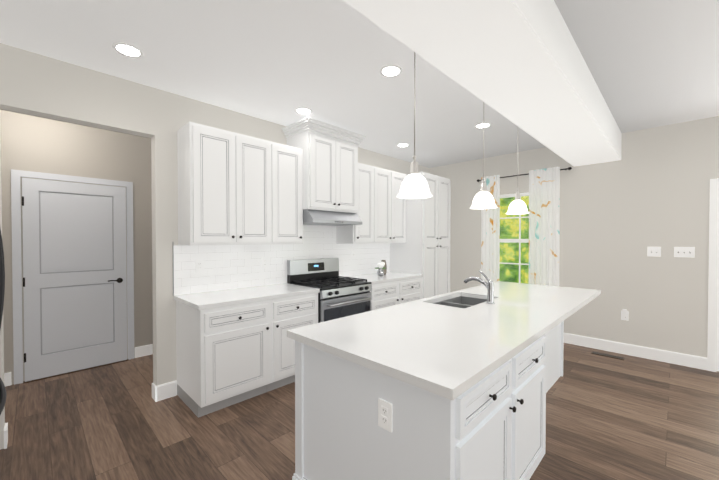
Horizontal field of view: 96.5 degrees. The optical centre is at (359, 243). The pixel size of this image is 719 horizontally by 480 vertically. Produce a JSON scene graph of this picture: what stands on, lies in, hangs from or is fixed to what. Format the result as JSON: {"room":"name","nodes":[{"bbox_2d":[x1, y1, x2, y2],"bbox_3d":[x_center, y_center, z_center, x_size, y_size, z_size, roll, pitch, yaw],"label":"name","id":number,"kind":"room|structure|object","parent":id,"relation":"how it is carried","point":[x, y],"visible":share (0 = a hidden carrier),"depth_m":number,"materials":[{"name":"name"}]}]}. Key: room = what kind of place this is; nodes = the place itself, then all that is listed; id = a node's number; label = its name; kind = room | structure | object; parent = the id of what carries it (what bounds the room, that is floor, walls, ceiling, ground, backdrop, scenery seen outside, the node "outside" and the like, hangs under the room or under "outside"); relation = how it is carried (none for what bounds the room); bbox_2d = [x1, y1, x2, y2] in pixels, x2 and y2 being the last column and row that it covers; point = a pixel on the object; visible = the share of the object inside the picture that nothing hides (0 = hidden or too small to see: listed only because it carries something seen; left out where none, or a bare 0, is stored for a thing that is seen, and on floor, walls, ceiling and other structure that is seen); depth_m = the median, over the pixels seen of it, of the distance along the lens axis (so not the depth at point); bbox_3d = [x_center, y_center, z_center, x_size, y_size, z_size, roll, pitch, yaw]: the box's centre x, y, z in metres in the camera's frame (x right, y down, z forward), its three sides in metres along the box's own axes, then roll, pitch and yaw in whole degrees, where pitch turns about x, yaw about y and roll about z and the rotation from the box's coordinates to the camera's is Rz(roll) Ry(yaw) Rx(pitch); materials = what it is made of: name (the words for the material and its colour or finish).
{"room":"kitchen","nodes":[
{"label":"kitchen","id":0,"kind":"room"},
{"bbox_2d":[0,109,152,384],"bbox_3d":[-2.058,0.013,2.711,0.015,2.740,3.640,1,1,45],"label":"wall","id":1,"kind":"structure","parent":0,"point":[33,143],"depth_m":2.51,"materials":[{"name":"grey paint"}]},
{"bbox_2d":[11,169,133,384],"bbox_3d":[-3.033,0.321,3.475,0.050,2.104,0.983,1,1,45],"label":"door frame","id":2,"kind":"structure","parent":1,"relation":"attached to","point":[16,175],"depth_m":3.18,"materials":[{"name":"grey wood"}]},
{"bbox_2d":[22,178,126,381],"bbox_3d":[-3.018,0.352,3.457,0.089,2.018,0.839,1,1,45],"label":"hall door","id":3,"kind":"structure","parent":1,"relation":"in","point":[74,277],"depth_m":3.43,"materials":[{"name":"grey wood"}]},
{"bbox_2d":[0,43,429,449],"bbox_3d":[-1.028,0.001,3.661,0.120,2.740,6.500,1,1,45],"label":"wall","id":4,"kind":"structure","parent":0,"point":[34,84],"depth_m":2.81,"materials":[{"name":"grey paint"}]},
{"bbox_2d":[177,121,302,245],"bbox_3d":[-1.121,-0.514,3.202,0.374,1.040,1.146,1,1,45],"label":"upper cabinet","id":5,"kind":"object","parent":4,"relation":"attached to","point":[234,188],"visible":1,"depth_m":2.97,"materials":[{"name":"white wood"}]},
{"bbox_2d":[173,225,389,295],"bbox_3d":[-0.599,0.086,3.996,0.024,0.960,3.086,1,1,45],"label":"tile backsplash","id":6,"kind":"structure","parent":4,"relation":"attached to","point":[202,268],"depth_m":3.50,"materials":[{"name":"white tile"}]},
{"bbox_2d":[282,117,365,212],"bbox_3d":[-0.406,-0.858,3.836,0.498,0.948,0.882,1,1,45],"label":"upper cabinet","id":7,"kind":"object","parent":4,"relation":"attached to","point":[330,167],"visible":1,"depth_m":3.63,"materials":[{"name":"white wood"}]},
{"bbox_2d":[303,209,361,225],"bbox_3d":[-0.405,-0.307,3.842,0.497,0.145,0.754,1,1,45],"label":"range hood","id":8,"kind":"object","parent":7,"relation":"attached to","point":[320,217],"visible":0.94,"depth_m":3.64,"materials":[{"name":"silver metal"}]},
{"bbox_2d":[336,163,405,243],"bbox_3d":[0.214,-0.531,4.558,0.374,1.040,1.128,1,1,45],"label":"upper cabinet","id":9,"kind":"object","parent":4,"relation":"attached to","point":[381,213],"visible":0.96,"depth_m":4.37,"materials":[{"name":"white wood"}]},
{"bbox_2d":[0,343,718,479],"bbox_3d":[0.732,1.418,1.946,7.880,0.050,6.800,1,1,45],"label":"floor","id":10,"kind":"structure","parent":0,"point":[628,417],"depth_m":2.41,"materials":[{"name":"brown wood"}]},
{"bbox_2d":[0,229,6,414],"bbox_3d":[-1.909,0.509,1.111,0.912,1.790,0.921,1,1,45],"label":"fridge","id":11,"kind":"object","parent":10,"relation":"on","point":[3,394],"visible":1,"depth_m":1.40,"materials":[{"name":"black metal"}]},
{"bbox_2d":[4,372,11,385],"bbox_3d":[-3.770,1.320,2.765,0.014,0.125,1.050,1,1,45],"label":"baseboard","id":12,"kind":"structure","parent":10,"relation":"on","point":[7,376],"depth_m":3.12,"materials":[{"name":"white wood"}]},
{"bbox_2d":[135,344,152,357],"bbox_3d":[-2.225,1.299,4.334,0.014,0.125,1.345,1,1,45],"label":"baseboard","id":13,"kind":"structure","parent":10,"relation":"on","point":[141,351],"depth_m":3.91,"materials":[{"name":"white wood"}]},
{"bbox_2d":[174,283,319,417],"bbox_3d":[-1.039,0.921,3.105,0.654,0.914,1.179,1,1,45],"label":"base cabinet","id":14,"kind":"object","parent":10,"relation":"on","point":[234,346],"visible":0.98,"depth_m":2.77,"materials":[{"name":"white wood"}]},
{"bbox_2d":[287,258,371,322],"bbox_3d":[-0.329,0.764,3.778,0.705,1.150,0.754,1,1,45],"label":"range","id":15,"kind":"object","parent":10,"relation":"on","point":[338,297],"visible":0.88,"depth_m":3.71,"materials":[{"name":"silver metal"}]},
{"bbox_2d":[340,272,422,310],"bbox_3d":[0.314,0.903,4.478,0.654,0.914,1.125,1,1,45],"label":"base cabinet","id":16,"kind":"object","parent":10,"relation":"on","point":[391,288],"visible":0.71,"depth_m":4.29,"materials":[{"name":"white wood"}]},
{"bbox_2d":[375,262,385,275],"bbox_3d":[0.299,0.344,4.500,0.160,0.199,0.157,1,1,45],"label":"vase","id":17,"kind":"object","parent":16,"relation":"on","point":[380,271],"visible":1,"depth_m":4.46,"materials":[{"name":"white"}]},
{"bbox_2d":[381,260,386,274],"bbox_3d":[0.350,0.336,4.666,0.093,0.210,0.094,1,1,45],"label":"vase","id":18,"kind":"object","parent":16,"relation":"on","point":[385,266],"visible":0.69,"depth_m":4.63,"materials":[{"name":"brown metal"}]},
{"bbox_2d":[390,172,450,298],"bbox_3d":[0.999,0.146,5.164,0.654,2.410,0.816,1,1,45],"label":"pantry cabinet","id":19,"kind":"object","parent":10,"relation":"on","point":[424,250],"visible":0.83,"depth_m":4.87,"materials":[{"name":"white wood"}]},
{"bbox_2d":[288,293,600,479],"bbox_3d":[0.979,0.949,2.465,1.009,0.875,2.846,1,1,45],"label":"kitchen island","id":20,"kind":"object","parent":10,"relation":"on","point":[352,422],"depth_m":1.47,"materials":[{"name":"white paint"}]},
{"bbox_2d":[287,281,600,400],"bbox_3d":[1.006,0.491,2.506,1.010,0.038,3.000,1,1,45],"label":"island countertop","id":21,"kind":"structure","parent":20,"relation":"on","point":[439,350],"depth_m":1.73,"materials":[{"name":"white stone"}]},
{"bbox_2d":[435,293,486,308],"bbox_3d":[0.874,0.602,2.729,0.395,0.215,0.694,1,1,45],"label":"sink","id":22,"kind":"object","parent":21,"relation":"in","point":[462,301],"depth_m":2.98,"materials":[{"name":"grey metal"}]},
{"bbox_2d":[464,270,494,303],"bbox_3d":[0.969,0.340,2.611,0.255,0.259,0.062,1,1,45],"label":"faucet","id":23,"kind":"object","parent":21,"relation":"on","point":[489,285],"visible":1,"depth_m":2.55,"materials":[{"name":"silver metal"}]},
{"bbox_2d":[591,351,624,359],"bbox_3d":[3.036,1.364,3.929,0.320,0.007,0.100,1,1,45],"label":"floor vent","id":24,"kind":"object","parent":10,"relation":"in","point":[608,355],"visible":1,"depth_m":3.92,"materials":[{"name":"brown"}]},
{"bbox_2d":[0,0,718,167],"bbox_3d":[0.732,-1.397,1.910,7.880,0.100,6.800,1,1,45],"label":"ceiling","id":25,"kind":"structure","parent":0,"point":[652,63],"depth_m":2.38,"materials":[{"name":"paint"}]},
{"bbox_2d":[112,42,143,57],"bbox_3d":[-1.611,-1.348,2.239,0.184,0.006,0.184,1,1,45],"label":"recessed light","id":26,"kind":"object","parent":25,"relation":"in","point":[127,49],"visible":1,"depth_m":2.23,"materials":[{"name":"white plastic"}]},
{"bbox_2d":[295,107,312,114],"bbox_3d":[-0.573,-1.362,3.293,0.184,0.006,0.184,1,1,45],"label":"recessed light","id":27,"kind":"object","parent":25,"relation":"in","point":[303,110],"visible":1,"depth_m":3.29,"materials":[{"name":"white plastic"}]},
{"bbox_2d":[379,65,402,76],"bbox_3d":[0.246,-1.352,2.515,0.184,0.006,0.184,1,1,45],"label":"recessed light","id":28,"kind":"object","parent":25,"relation":"in","point":[390,70],"visible":1,"depth_m":2.50,"materials":[{"name":"white plastic"}]},
{"bbox_2d":[396,143,409,146],"bbox_3d":[0.606,-1.377,4.476,0.184,0.006,0.184,1,1,45],"label":"recessed light","id":29,"kind":"object","parent":25,"relation":"in","point":[402,144],"visible":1,"depth_m":4.46,"materials":[{"name":"white"}]},
{"bbox_2d":[397,52,432,198],"bbox_3d":[0.342,-0.820,1.992,0.220,1.052,0.220,1,1,45],"label":"pendant light","id":30,"kind":"object","parent":25,"relation":"hanging from","point":[414,184],"visible":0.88,"depth_m":1.95,"materials":[{"name":"white glass"}]},
{"bbox_2d":[343,0,621,165],"bbox_3d":[0.796,-1.181,1.849,0.500,0.330,6.500,1,1,45],"label":"ceiling beam","id":31,"kind":"structure","parent":25,"relation":"attached to","point":[522,64],"depth_m":1.84,"materials":[{"name":"paint"}]},
{"bbox_2d":[474,123,490,128],"bbox_3d":[1.425,-1.367,3.712,0.184,0.006,0.184,1,1,45],"label":"recessed light","id":32,"kind":"object","parent":25,"relation":"in","point":[480,125],"visible":0.98,"depth_m":3.70,"materials":[{"name":"white plastic"}]},
{"bbox_2d":[470,101,496,208],"bbox_3d":[1.048,-0.830,2.708,0.220,1.052,0.220,1,1,45],"label":"pendant light","id":33,"kind":"object","parent":25,"relation":"hanging from","point":[483,198],"visible":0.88,"depth_m":2.67,"materials":[{"name":"white glass"}]},
{"bbox_2d":[506,136,528,214],"bbox_3d":[1.623,-0.837,3.292,0.220,1.052,0.220,1,1,45],"label":"pendant light","id":34,"kind":"object","parent":25,"relation":"hanging from","point":[517,205],"visible":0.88,"depth_m":3.26,"materials":[{"name":"white glass"}]},
{"bbox_2d":[430,116,718,357],"bbox_3d":[3.567,-0.001,3.802,6.470,2.740,0.150,1,1,45],"label":"wall","id":35,"kind":"structure","parent":0,"point":[651,188],"depth_m":3.93,"materials":[{"name":"grey paint"}]},
{"bbox_2d":[499,192,528,282],"bbox_3d":[2.428,-0.038,4.875,0.792,1.466,0.120,1,1,45],"label":"window","id":36,"kind":"structure","parent":35,"relation":"in","point":[517,240],"depth_m":4.91,"materials":[{"name":"white"}]},
{"bbox_2d":[477,167,571,181],"bbox_3d":[2.393,-1.024,4.785,1.320,0.044,0.075,1,1,45],"label":"curtain rod","id":37,"kind":"object","parent":35,"relation":"attached to","point":[568,168],"visible":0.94,"depth_m":4.75,"materials":[{"name":"black metal"}]},
{"bbox_2d":[481,175,499,284],"bbox_3d":[2.044,0.045,5.036,0.290,2.215,0.066,1,1,45],"label":"curtain","id":38,"kind":"object","parent":37,"relation":"hanging from","point":[490,244],"visible":0.65,"depth_m":5.01,"materials":[{"name":"white fabric"}]},
{"bbox_2d":[529,167,559,285],"bbox_3d":[2.579,0.052,4.510,0.390,2.215,0.065,1,1,45],"label":"curtain","id":39,"kind":"object","parent":37,"relation":"hanging from","point":[544,219],"visible":0.71,"depth_m":4.49,"materials":[{"name":"white fabric"}]},
{"bbox_2d":[621,309,628,320],"bbox_3d":[3.280,0.876,3.971,0.072,0.138,0.030,1,1,45],"label":"electrical outlet","id":40,"kind":"object","parent":35,"relation":"attached to","point":[624,314],"depth_m":3.97,"materials":[{"name":"white plastic"}]},
{"bbox_2d":[564,333,706,369],"bbox_3d":[2.536,1.289,4.719,3.498,0.135,0.014,1,1,45],"label":"baseboard","id":41,"kind":"structure","parent":35,"relation":"attached to","point":[693,361],"depth_m":3.88,"materials":[{"name":"white wood"}]},
{"bbox_2d":[647,247,660,256],"bbox_3d":[3.470,0.089,3.783,0.118,0.116,0.016,1,1,45],"label":"switch plate","id":42,"kind":"object","parent":35,"relation":"attached to","point":[651,251],"depth_m":3.78,"materials":[{"name":"white plastic"}]},
{"bbox_2d":[674,247,694,257],"bbox_3d":[3.648,0.091,3.608,0.164,0.116,0.016,1,1,45],"label":"switch plate","id":43,"kind":"object","parent":35,"relation":"attached to","point":[678,251],"depth_m":3.61,"materials":[{"name":"white plastic"}]},
{"bbox_2d":[707,178,718,371],"bbox_3d":[4.491,0.346,2.800,1.964,2.072,0.048,1,1,45],"label":"door frame","id":44,"kind":"structure","parent":35,"relation":"attached to","point":[713,276],"depth_m":3.45,"materials":[{"name":"white wood"}]},
{"bbox_2d":[716,226,718,370],"bbox_3d":[4.523,0.378,2.833,1.832,2.006,0.118,1,1,45],"label":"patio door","id":45,"kind":"structure","parent":35,"relation":"in","point":[717,366],"depth_m":3.46,"materials":[{"name":"white"}]},
{"label":"outside","id":46,"kind":"structure","parent":0,"visible":0},
{"bbox_2d":[499,196,528,283],"bbox_3d":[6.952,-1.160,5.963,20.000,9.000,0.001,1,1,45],"label":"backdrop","id":47,"kind":"structure","parent":46,"point":[508,225],"depth_m":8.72,"materials":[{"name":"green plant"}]}
]}

